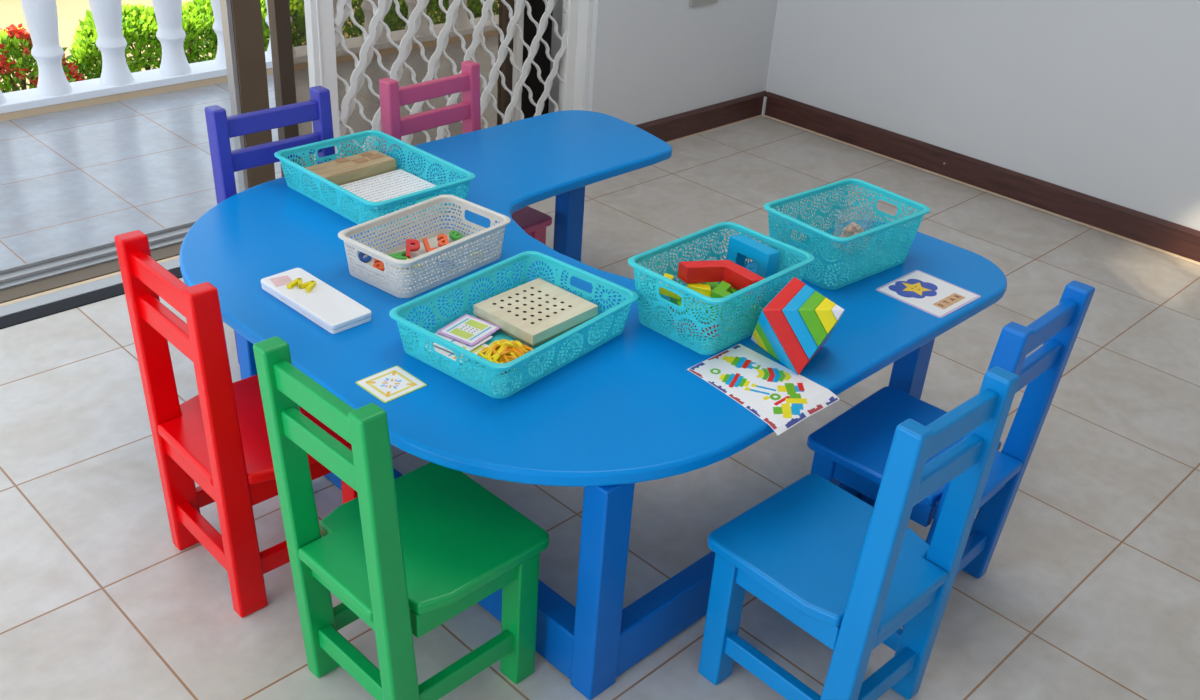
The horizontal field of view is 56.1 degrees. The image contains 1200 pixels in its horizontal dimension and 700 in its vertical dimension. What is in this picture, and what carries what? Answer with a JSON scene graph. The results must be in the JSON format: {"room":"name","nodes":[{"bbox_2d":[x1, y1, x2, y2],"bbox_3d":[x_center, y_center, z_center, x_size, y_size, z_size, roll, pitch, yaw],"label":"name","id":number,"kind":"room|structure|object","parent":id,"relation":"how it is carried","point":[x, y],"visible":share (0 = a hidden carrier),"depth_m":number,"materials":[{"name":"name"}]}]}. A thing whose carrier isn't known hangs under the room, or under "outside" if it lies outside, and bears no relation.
{"room":"children's room","nodes":[
{"label":"children's room","id":0,"kind":"room"},
{"bbox_2d":[0,0,498,91],"bbox_3d":[-5.318,-3.289,9.104,22.000,0.100,11.120,-24,40,-39],"label":"ground","id":1,"kind":"structure","parent":0,"point":[69,12],"depth_m":7.22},
{"bbox_2d":[0,23,84,92],"bbox_3d":[-2.713,-1.241,5.225,0.635,0.535,0.496,-24,40,-39],"label":"flowering bush","id":2,"kind":"object","parent":1,"relation":"on","point":[10,38],"visible":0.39,"depth_m":5.13,"materials":[{"name":"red plant"}]},
{"bbox_2d":[68,0,498,79],"bbox_3d":[-1.606,-1.837,6.374,2.768,0.563,0.559,-24,40,-39],"label":"hedge","id":3,"kind":"object","parent":1,"relation":"on","point":[138,22],"visible":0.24,"depth_m":5.78,"materials":[{"name":"green plant"}]},
{"bbox_2d":[0,35,1199,699],"bbox_3d":[-0.526,0.054,3.148,9.200,0.080,5.045,-24,40,-39],"label":"floor","id":4,"kind":"structure","parent":0,"point":[1089,589],"depth_m":2.70,"materials":[{"name":"tile"}]},
{"bbox_2d":[114,230,357,617],"bbox_3d":[-0.669,0.111,2.222,0.351,0.720,0.330,-23,39,-38],"label":"chair","id":5,"kind":"object","parent":4,"relation":"on","point":[217,439],"visible":0.72,"depth_m":2.12,"materials":[{"name":"red wood"}]},
{"bbox_2d":[0,30,498,120],"bbox_3d":[-2.350,-0.857,4.750,9.200,0.380,0.135,-24,40,-39],"label":"trim","id":6,"kind":"structure","parent":4,"relation":"attached to","point":[199,83],"depth_m":4.94,"materials":[{"name":"beige paint"}]},
{"bbox_2d":[0,15,498,113],"bbox_3d":[-2.343,-1.039,4.652,9.200,0.032,0.160,-24,40,-39],"label":"balustrade base","id":7,"kind":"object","parent":6,"relation":"on","point":[91,88],"depth_m":4.96,"materials":[{"name":"white paint"}]},
{"bbox_2d":[0,90,5,104],"bbox_3d":[-2.441,-1.294,4.360,0.140,0.688,0.140,-24,40,-39],"label":"baluster","id":8,"kind":"object","parent":7,"relation":"on","point":[2,98],"visible":1,"depth_m":4.52,"materials":[{"name":"white paint"}]},
{"bbox_2d":[21,0,71,95],"bbox_3d":[-2.252,-1.377,4.528,0.140,0.688,0.140,-24,40,-39],"label":"baluster","id":9,"kind":"object","parent":7,"relation":"on","point":[41,16],"visible":1,"depth_m":4.57,"materials":[{"name":"white paint"}]},
{"bbox_2d":[88,0,133,85],"bbox_3d":[-2.063,-1.459,4.696,0.140,0.688,0.140,-24,40,-39],"label":"baluster","id":10,"kind":"object","parent":7,"relation":"on","point":[107,14],"visible":1,"depth_m":4.74,"materials":[{"name":"white paint"}]},
{"bbox_2d":[152,0,191,75],"bbox_3d":[-1.874,-1.542,4.864,0.140,0.688,0.140,-24,40,-39],"label":"baluster","id":11,"kind":"object","parent":7,"relation":"on","point":[170,33],"visible":1,"depth_m":4.92,"materials":[{"name":"white paint"}]},
{"bbox_2d":[210,0,225,66],"bbox_3d":[-1.685,-1.624,5.033,0.140,0.688,0.140,-24,40,-39],"label":"baluster","id":12,"kind":"object","parent":7,"relation":"on","point":[220,60],"visible":0.38,"depth_m":5.09,"materials":[{"name":"white paint"}]},
{"bbox_2d":[265,0,295,56],"bbox_3d":[-1.496,-1.707,5.201,0.140,0.688,0.140,-24,40,-39],"label":"baluster","id":13,"kind":"object","parent":7,"relation":"on","point":[269,53],"visible":0.23,"depth_m":5.31,"materials":[{"name":"white paint"}]},
{"bbox_2d":[333,0,342,49],"bbox_3d":[-1.308,-1.789,5.369,0.140,0.688,0.140,-24,40,-39],"label":"baluster","id":14,"kind":"object","parent":7,"relation":"on","point":[339,46],"visible":0.09,"depth_m":5.43,"materials":[{"name":"white paint"}]},
{"bbox_2d":[361,0,387,42],"bbox_3d":[-1.119,-1.872,5.537,0.140,0.688,0.140,-24,40,-39],"label":"baluster","id":15,"kind":"object","parent":7,"relation":"on","point":[367,8],"visible":0.53,"depth_m":5.62,"materials":[{"name":"white paint"}]},
{"bbox_2d":[404,0,430,35],"bbox_3d":[-0.930,-1.954,5.705,0.140,0.688,0.140,-24,40,-39],"label":"baluster","id":16,"kind":"object","parent":7,"relation":"on","point":[424,29],"visible":0.53,"depth_m":5.81,"materials":[{"name":"white paint"}]},
{"bbox_2d":[445,0,469,28],"bbox_3d":[-0.741,-2.037,5.873,0.140,0.688,0.140,-24,40,-39],"label":"baluster","id":17,"kind":"object","parent":7,"relation":"on","point":[462,22],"visible":0.53,"depth_m":5.98,"materials":[{"name":"white paint"}]},
{"bbox_2d":[204,86,334,362],"bbox_3d":[-0.732,-0.258,2.875,0.357,0.705,0.363,-24,40,-39],"label":"chair","id":18,"kind":"object","parent":4,"relation":"on","point":[221,127],"visible":0.23,"depth_m":2.80,"materials":[{"name":"blue wood"}]},
{"bbox_2d":[253,336,548,699],"bbox_3d":[-0.323,0.297,1.942,0.318,0.720,0.379,28,38,36],"label":"chair","id":19,"kind":"object","parent":4,"relation":"on","point":[430,540],"visible":0.98,"depth_m":1.90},
{"bbox_2d":[379,60,551,244],"bbox_3d":[-0.378,-0.418,3.212,0.353,0.691,0.362,27,37,34],"label":"chair","id":20,"kind":"object","parent":4,"relation":"on","point":[534,222],"visible":0.3,"depth_m":3.18,"materials":[{"name":"pink wood"}]},
{"bbox_2d":[179,110,1006,699],"bbox_3d":[-0.081,-0.016,2.730,1.538,0.512,1.517,-24,40,-39],"label":"table","id":21,"kind":"object","parent":4,"relation":"on","point":[629,410],"visible":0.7,"depth_m":2.19,"materials":[{"name":"blue wood"}]},
{"bbox_2d":[261,268,371,333],"bbox_3d":[-0.576,-0.102,2.279,0.260,0.021,0.096,28,37,35],"label":"case","id":22,"kind":"object","parent":21,"relation":"on","point":[326,306],"visible":1,"depth_m":2.25,"materials":[{"name":"white plastic"}]},
{"bbox_2d":[270,275,291,286],"bbox_3d":[-0.654,-0.142,2.317,0.038,0.001,0.040,-16,35,-31],"label":"print","id":23,"kind":"object","parent":22,"relation":"on","point":[275,280],"depth_m":2.32},
{"bbox_2d":[287,278,315,292],"bbox_3d":[-0.606,-0.133,2.299,0.051,0.008,0.038,11,30,11],"label":"toy letter","id":24,"kind":"object","parent":22,"relation":"on","point":[309,285],"visible":1,"depth_m":2.29,"materials":[{"name":"yellow plastic"}]},
{"bbox_2d":[274,130,474,232],"bbox_3d":[-0.555,-0.420,2.774,0.425,0.082,0.315,28,38,36],"label":"plastic basket","id":25,"kind":"object","parent":21,"relation":"on","point":[343,202],"visible":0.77,"depth_m":2.77,"materials":[{"name":"teal plastic"}]},
{"bbox_2d":[303,150,395,191],"bbox_3d":[-0.634,-0.457,2.861,0.090,0.040,0.224,28,37,35],"label":"wooden box","id":26,"kind":"object","parent":25,"relation":"in","point":[364,165],"visible":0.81,"depth_m":2.84,"materials":[{"name":"beige wood"}]},
{"bbox_3d":[-0.525,-0.397,2.807,0.140,0.009,0.180,28,37,35],"label":"card stack","id":27,"kind":"object","parent":25,"relation":"in","visible":0},
{"bbox_2d":[340,169,435,208],"bbox_3d":[-0.525,-0.403,2.803,0.165,0.004,0.200,28,37,35],"label":"sheet","id":28,"kind":"object","parent":27,"relation":"on","point":[382,187],"visible":0.88,"depth_m":2.81,"materials":[{"name":"white paper"}]},
{"bbox_2d":[355,366,426,402],"bbox_3d":[-0.378,0.061,2.039,0.090,0.002,0.094,28,38,36],"label":"card","id":29,"kind":"object","parent":21,"relation":"on","point":[390,384],"visible":1,"depth_m":2.04,"materials":[{"name":"white paper"}]},
{"bbox_2d":[338,195,510,297],"bbox_3d":[-0.377,-0.228,2.451,0.214,0.092,0.337,24,35,31],"label":"plastic basket","id":30,"kind":"object","parent":21,"relation":"on","point":[398,280],"visible":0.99,"depth_m":2.44,"materials":[{"name":"white plastic"}]},
{"bbox_2d":[358,252,371,262],"bbox_3d":[-0.505,-0.201,2.426,0.027,0.025,0.027,6,30,3],"label":"toy letter","id":31,"kind":"object","parent":30,"relation":"in","point":[368,258],"visible":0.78,"depth_m":2.42,"materials":[{"name":"blue plastic"}]},
{"bbox_2d":[373,259,384,270],"bbox_3d":[-0.470,-0.182,2.405,0.024,0.023,0.030,6,30,3],"label":"toy letter","id":32,"kind":"object","parent":30,"relation":"in","point":[378,264],"visible":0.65,"depth_m":2.40,"materials":[{"name":"orange plastic"}]},
{"bbox_2d":[388,250,406,259],"bbox_3d":[-0.445,-0.205,2.475,0.041,0.009,0.042,-4,31,-14],"label":"toy letter","id":33,"kind":"object","parent":30,"relation":"in","point":[401,255],"visible":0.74,"depth_m":2.47,"materials":[{"name":"green plastic"}]},
{"bbox_2d":[406,239,419,257],"bbox_3d":[-0.413,-0.224,2.490,0.030,0.030,0.045,0,30,-8],"label":"toy letter","id":34,"kind":"object","parent":30,"relation":"in","point":[409,242],"visible":1,"depth_m":2.49,"materials":[{"name":"red plastic"}]},
{"bbox_2d":[422,238,437,252],"bbox_3d":[-0.377,-0.233,2.512,0.026,0.024,0.042,-9,32,-21],"label":"toy letter","id":35,"kind":"object","parent":30,"relation":"in","point":[425,241],"visible":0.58,"depth_m":2.50,"materials":[{"name":"orange plastic"}]},
{"bbox_2d":[437,234,449,246],"bbox_3d":[-0.352,-0.246,2.536,0.027,0.022,0.034,-4,31,-14],"label":"toy letter","id":36,"kind":"object","parent":30,"relation":"in","point":[442,239],"visible":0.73,"depth_m":2.53,"materials":[{"name":"orange plastic"}]},
{"bbox_2d":[449,230,462,240],"bbox_3d":[-0.330,-0.261,2.575,0.031,0.017,0.026,16,32,20],"label":"toy letter","id":37,"kind":"object","parent":30,"relation":"in","point":[454,235],"visible":0.91,"depth_m":2.57,"materials":[{"name":"green plastic"}]},
{"bbox_2d":[389,251,638,398],"bbox_3d":[-0.161,-0.056,2.187,0.301,0.082,0.413,25,35,31],"label":"plastic basket","id":38,"kind":"object","parent":21,"relation":"on","point":[483,375],"visible":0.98,"depth_m":2.16,"materials":[{"name":"teal plastic"}]},
{"bbox_2d":[425,343,488,361],"bbox_3d":[-0.274,-0.006,2.159,0.096,0.002,0.092,24,35,31],"label":"card","id":39,"kind":"object","parent":38,"relation":"in","point":[446,353],"visible":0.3,"depth_m":2.14,"materials":[{"name":"white paper"}]},
{"bbox_2d":[428,333,492,355],"bbox_3d":[-0.273,-0.022,2.178,0.094,0.002,0.096,21,34,27],"label":"card","id":40,"kind":"object","parent":39,"relation":"on","point":[463,345],"visible":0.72,"depth_m":2.16,"materials":[{"name":"white paper"}]},
{"bbox_2d":[437,314,500,345],"bbox_3d":[-0.256,-0.040,2.203,0.088,0.003,0.094,20,33,26],"label":"card","id":41,"kind":"object","parent":40,"relation":"on","point":[470,330],"visible":1,"depth_m":2.20,"materials":[{"name":"white paper"}]},
{"bbox_2d":[473,278,597,347],"bbox_3d":[-0.129,-0.077,2.276,0.168,0.030,0.187,27,37,34],"label":"pegboard","id":42,"kind":"object","parent":38,"relation":"in","point":[537,311],"visible":1,"depth_m":2.25,"materials":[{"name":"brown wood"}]},
{"bbox_3d":[-0.169,0.023,2.109,0.052,0.018,0.052,-24,40,-39],"label":"rubber band","id":43,"kind":"object","parent":38,"relation":"in","visible":0},
{"bbox_2d":[503,345,520,359],"bbox_3d":[-0.163,0.007,2.113,0.037,0.023,0.029,14,31,16],"label":"rubber band","id":44,"kind":"object","parent":43,"relation":"on","point":[506,347],"visible":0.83,"depth_m":2.11,"materials":[{"name":"orange rubber"}]},
{"bbox_2d":[503,348,525,363],"bbox_3d":[-0.157,0.014,2.114,0.051,0.023,0.042,-10,33,-23],"label":"rubber band","id":45,"kind":"object","parent":43,"relation":"on","point":[508,349],"visible":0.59,"depth_m":2.10,"materials":[{"name":"rubber"}]},
{"bbox_3d":[-0.204,0.019,2.116,0.038,0.012,0.038,-24,40,-39],"label":"rubber band","id":46,"kind":"object","parent":38,"relation":"in","visible":0},
{"bbox_3d":[-0.191,0.022,2.109,0.029,0.016,0.036,-24,40,-39],"label":"rubber band","id":47,"kind":"object","parent":46,"relation":"on","visible":0},
{"bbox_2d":[493,351,516,362],"bbox_3d":[-0.176,0.017,2.103,0.040,0.019,0.040,-24,40,-39],"label":"rubber band","id":48,"kind":"object","parent":47,"relation":"on","point":[511,353],"visible":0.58,"depth_m":2.10,"materials":[{"name":"yellow rubber"}]},
{"bbox_3d":[-0.160,-0.006,2.155,0.047,0.022,0.053,-24,40,-39],"label":"rubber band","id":49,"kind":"object","parent":38,"relation":"in","visible":0},
{"bbox_3d":[-0.170,-0.009,2.147,0.043,0.020,0.046,-24,40,-39],"label":"rubber band","id":50,"kind":"object","parent":49,"relation":"on","visible":0},
{"bbox_2d":[497,340,521,347],"bbox_3d":[-0.172,-0.012,2.139,0.047,0.028,0.042,-24,40,-39],"label":"rubber band","id":51,"kind":"object","parent":50,"relation":"on","point":[498,341],"visible":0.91,"depth_m":2.12,"materials":[{"name":"yellow rubber"}]},
{"bbox_3d":[-0.195,0.015,2.123,0.054,0.014,0.045,-24,40,-39],"label":"rubber band","id":52,"kind":"object","parent":38,"relation":"in","visible":0},
{"bbox_2d":[487,346,503,361],"bbox_3d":[-0.195,0.005,2.115,0.025,0.022,0.047,11,30,12],"label":"rubber band","id":53,"kind":"object","parent":52,"relation":"on","point":[490,352],"visible":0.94,"depth_m":2.10,"materials":[{"name":"yellow rubber"}]},
{"bbox_3d":[-0.188,0.008,2.120,0.029,0.017,0.036,-24,40,-39],"label":"rubber band","id":54,"kind":"object","parent":52,"relation":"on","visible":0},
{"bbox_3d":[-0.191,0.000,2.123,0.030,0.020,0.032,-24,40,-39],"label":"rubber band","id":55,"kind":"object","parent":54,"relation":"on","visible":0},
{"bbox_2d":[492,344,513,355],"bbox_3d":[-0.181,-0.002,2.120,0.047,0.012,0.039,-24,40,-39],"label":"rubber band","id":56,"kind":"object","parent":55,"relation":"on","point":[495,345],"visible":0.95,"depth_m":2.11,"materials":[{"name":"rubber"}]},
{"bbox_3d":[-0.163,0.016,2.118,0.041,0.015,0.039,-24,40,-39],"label":"rubber band","id":57,"kind":"object","parent":38,"relation":"in","visible":0},
{"bbox_2d":[511,343,523,357],"bbox_3d":[-0.155,0.002,2.120,0.018,0.021,0.035,-13,34,-27],"label":"rubber band","id":58,"kind":"object","parent":57,"relation":"on","point":[513,348],"visible":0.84,"depth_m":2.12,"materials":[{"name":"orange rubber"}]},
{"bbox_2d":[628,222,814,354],"bbox_3d":[0.243,-0.127,2.308,0.243,0.137,0.335,28,38,36],"label":"plastic basket","id":59,"kind":"object","parent":21,"relation":"on","point":[656,317],"visible":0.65,"depth_m":2.24,"materials":[{"name":"teal plastic"}]},
{"bbox_2d":[670,306,718,337],"bbox_3d":[0.177,-0.055,2.277,0.068,0.028,0.137,-24,40,-39],"label":"block","id":60,"kind":"object","parent":59,"relation":"in","point":[715,330],"visible":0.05,"depth_m":2.25,"materials":[{"name":"wood"}]},
{"bbox_2d":[670,293,721,322],"bbox_3d":[0.181,-0.083,2.265,0.137,0.030,0.068,28,37,35],"label":"block","id":61,"kind":"object","parent":60,"relation":"on","point":[673,300],"visible":0.17,"depth_m":2.24,"materials":[{"name":"wood"}]},
{"bbox_2d":[659,273,681,299],"bbox_3d":[0.137,-0.128,2.282,0.043,0.024,0.080,-7,32,-19],"label":"block","id":62,"kind":"object","parent":61,"relation":"on","point":[662,290],"visible":0.33,"depth_m":2.27,"materials":[{"name":"yellow wood"}]},
{"bbox_2d":[726,234,778,298],"bbox_3d":[0.319,-0.174,2.392,0.040,0.113,0.112,-21,38,-37],"label":"block","id":63,"kind":"object","parent":59,"relation":"in","point":[740,246],"visible":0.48,"depth_m":2.36,"materials":[{"name":"blue wood"}]},
{"bbox_3d":[0.209,-0.068,2.305,0.068,0.028,0.137,-24,40,-39],"label":"block","id":64,"kind":"object","parent":59,"relation":"in","visible":0},
{"bbox_3d":[0.216,-0.097,2.293,0.067,0.030,0.132,-22,39,-38],"label":"block","id":65,"kind":"object","parent":64,"relation":"on","visible":0},
{"bbox_2d":[686,283,710,296],"bbox_3d":[0.201,-0.129,2.296,0.048,0.020,0.061,5,30,1],"label":"block","id":66,"kind":"object","parent":65,"relation":"on","point":[704,289],"visible":0.66,"depth_m":2.27,"materials":[{"name":"yellow wood"}]},
{"bbox_2d":[677,260,765,295],"bbox_3d":[0.251,-0.152,2.281,0.182,0.036,0.075,13,31,15],"label":"block","id":67,"kind":"object","parent":66,"relation":"on","point":[739,277],"visible":0.79,"depth_m":2.27,"materials":[{"name":"red wood"}]},
{"bbox_2d":[711,281,736,315],"bbox_3d":[0.242,-0.102,2.237,0.048,0.036,0.090,-2,30,-10],"label":"block","id":68,"kind":"object","parent":65,"relation":"on","point":[723,289],"visible":0.49,"depth_m":2.23,"materials":[{"name":"green wood"}]},
{"bbox_2d":[730,288,754,304],"bbox_3d":[0.286,-0.107,2.267,0.039,0.020,0.048,-6,31,-18],"label":"block","id":69,"kind":"object","parent":65,"relation":"on","point":[733,290],"visible":0.17,"depth_m":2.26,"materials":[{"name":"green wood"}]},
{"bbox_3d":[0.240,-0.082,2.333,0.068,0.028,0.137,-24,40,-39],"label":"block","id":70,"kind":"object","parent":59,"relation":"in","visible":0},
{"bbox_2d":[702,282,748,309],"bbox_3d":[0.249,-0.113,2.325,0.132,0.030,0.067,28,37,35],"label":"block","id":71,"kind":"object","parent":70,"relation":"on","point":[713,285],"visible":0.04,"depth_m":2.33,"materials":[{"name":"green wood"}]},
{"bbox_2d":[687,344,839,435],"bbox_3d":[0.296,0.068,2.118,0.194,0.011,0.252,-24,40,-39],"label":"card","id":72,"kind":"object","parent":21,"relation":"on","point":[782,398],"visible":1,"depth_m":2.11,"materials":[{"name":"white paper"}]},
{"bbox_2d":[751,277,843,374],"bbox_3d":[0.381,-0.048,2.192,0.153,0.134,0.159,5,30,1],"label":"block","id":73,"kind":"object","parent":21,"relation":"on","point":[799,320],"visible":1,"depth_m":2.14,"materials":[{"name":"multicoloured wood"}]},
{"bbox_2d":[763,178,929,289],"bbox_3d":[0.558,-0.266,2.592,0.339,0.137,0.239,-20,38,-36],"label":"plastic basket","id":74,"kind":"object","parent":21,"relation":"on","point":[832,268],"visible":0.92,"depth_m":2.57,"materials":[{"name":"teal plastic"}]},
{"label":"plastic bag","id":75,"kind":"object","parent":74,"relation":"in","visible":0},
{"bbox_2d":[855,226,861,231],"bbox_3d":[0.607,-0.283,2.644,0.014,0.015,0.014,21,34,27],"label":"bead","id":76,"kind":"object","parent":75,"relation":"in","point":[858,228],"visible":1,"depth_m":2.64,"materials":[{"name":"white plastic"}]},
{"bbox_2d":[876,270,980,317],"bbox_3d":[0.731,-0.128,2.509,0.172,0.002,0.168,-23,39,-38],"label":"picture card","id":77,"kind":"object","parent":21,"relation":"on","point":[930,294],"visible":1,"depth_m":2.50,"materials":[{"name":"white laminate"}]},
{"bbox_2d":[888,279,937,297],"bbox_3d":[0.705,-0.137,2.521,0.114,0.001,0.094,-23,39,-38],"label":"print","id":78,"kind":"object","parent":77,"relation":"on","point":[898,288],"depth_m":2.52},
{"bbox_2d":[902,282,931,295],"bbox_3d":[0.704,-0.140,2.525,0.070,0.001,0.067,-23,39,-38],"label":"print","id":79,"kind":"object","parent":77,"relation":"on","point":[908,288],"depth_m":2.52},
{"bbox_2d":[698,366,1019,699],"bbox_3d":[0.423,0.325,1.988,0.318,0.720,0.353,-22,39,-38],"label":"chair","id":80,"kind":"object","parent":4,"relation":"on","point":[849,572],"visible":1,"depth_m":1.94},
{"bbox_2d":[807,280,1094,626],"bbox_3d":[0.667,0.170,2.291,0.375,0.720,0.324,28,37,35],"label":"chair","id":81,"kind":"object","parent":4,"relation":"on","point":[852,449],"visible":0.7,"depth_m":2.27,"materials":[{"name":"blue wood"}]},
{"bbox_2d":[548,0,777,124],"bbox_3d":[-1.551,-1.281,2.696,6.400,2.550,0.330,-24,40,-39],"label":"wall","id":82,"kind":"structure","parent":0,"point":[650,60],"depth_m":4.65,"materials":[{"name":"paint"}]},
{"bbox_2d":[0,0,592,328],"bbox_3d":[-1.722,-1.034,2.667,4.570,2.170,0.322,-24,40,-39],"label":"door","id":83,"kind":"structure","parent":82,"relation":"in","point":[38,289],"depth_m":3.54,"materials":[{"name":"metal"}]},
{"bbox_2d":[304,0,577,164],"bbox_3d":[-0.495,-1.531,3.711,1.155,2.088,0.098,-24,40,-39],"label":"security gate","id":84,"kind":"object","parent":83,"relation":"attached to","point":[322,40],"visible":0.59,"depth_m":3.90,"materials":[{"name":"white metal"}]},
{"bbox_2d":[635,91,766,141],"bbox_3d":[0.375,-0.976,4.873,1.100,0.108,0.018,-24,40,-39],"label":"baseboard","id":85,"kind":"structure","parent":82,"relation":"attached to","point":[680,125],"depth_m":4.94,"materials":[{"name":"brown wood"}]},
{"bbox_2d":[689,0,717,6],"bbox_3d":[0.431,-1.475,4.614,0.170,0.120,0.014,-24,40,-39],"label":"cover plate","id":86,"kind":"object","parent":82,"relation":"attached to","point":[692,3],"visible":1,"depth_m":4.61,"materials":[{"name":"white plastic"}]},
{"bbox_2d":[765,0,1199,230],"bbox_3d":[2.005,-1.618,3.740,0.180,2.550,3.810,-24,40,-39],"label":"wall","id":87,"kind":"structure","parent":0,"point":[1100,99],"depth_m":4.32,"materials":[{"name":"paint"}]},
{"bbox_2d":[762,97,766,115],"bbox_3d":[0.758,-1.125,5.203,0.010,0.088,0.010,-24,40,-39],"label":"trim","id":88,"kind":"structure","parent":87,"relation":"attached to","point":[765,98],"depth_m":5.20,"materials":[{"name":"paint"}]},
{"bbox_2d":[666,92,1199,263],"bbox_3d":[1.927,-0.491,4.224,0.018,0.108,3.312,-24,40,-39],"label":"baseboard","id":89,"kind":"structure","parent":87,"relation":"attached to","point":[1169,236],"depth_m":4.50,"materials":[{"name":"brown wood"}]},
{"bbox_3d":[-0.218,0.009,2.126,0.050,0.014,0.037,-24,40,-39],"label":"rubber band","id":90,"kind":"object","parent":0,"visible":0},
{"bbox_2d":[478,345,503,358],"bbox_3d":[-0.204,0.003,2.124,0.051,0.021,0.043,-24,40,-39],"label":"rubber band","id":91,"kind":"object","parent":90,"relation":"on","point":[481,353],"visible":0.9,"depth_m":2.11,"materials":[{"name":"yellow rubber"}]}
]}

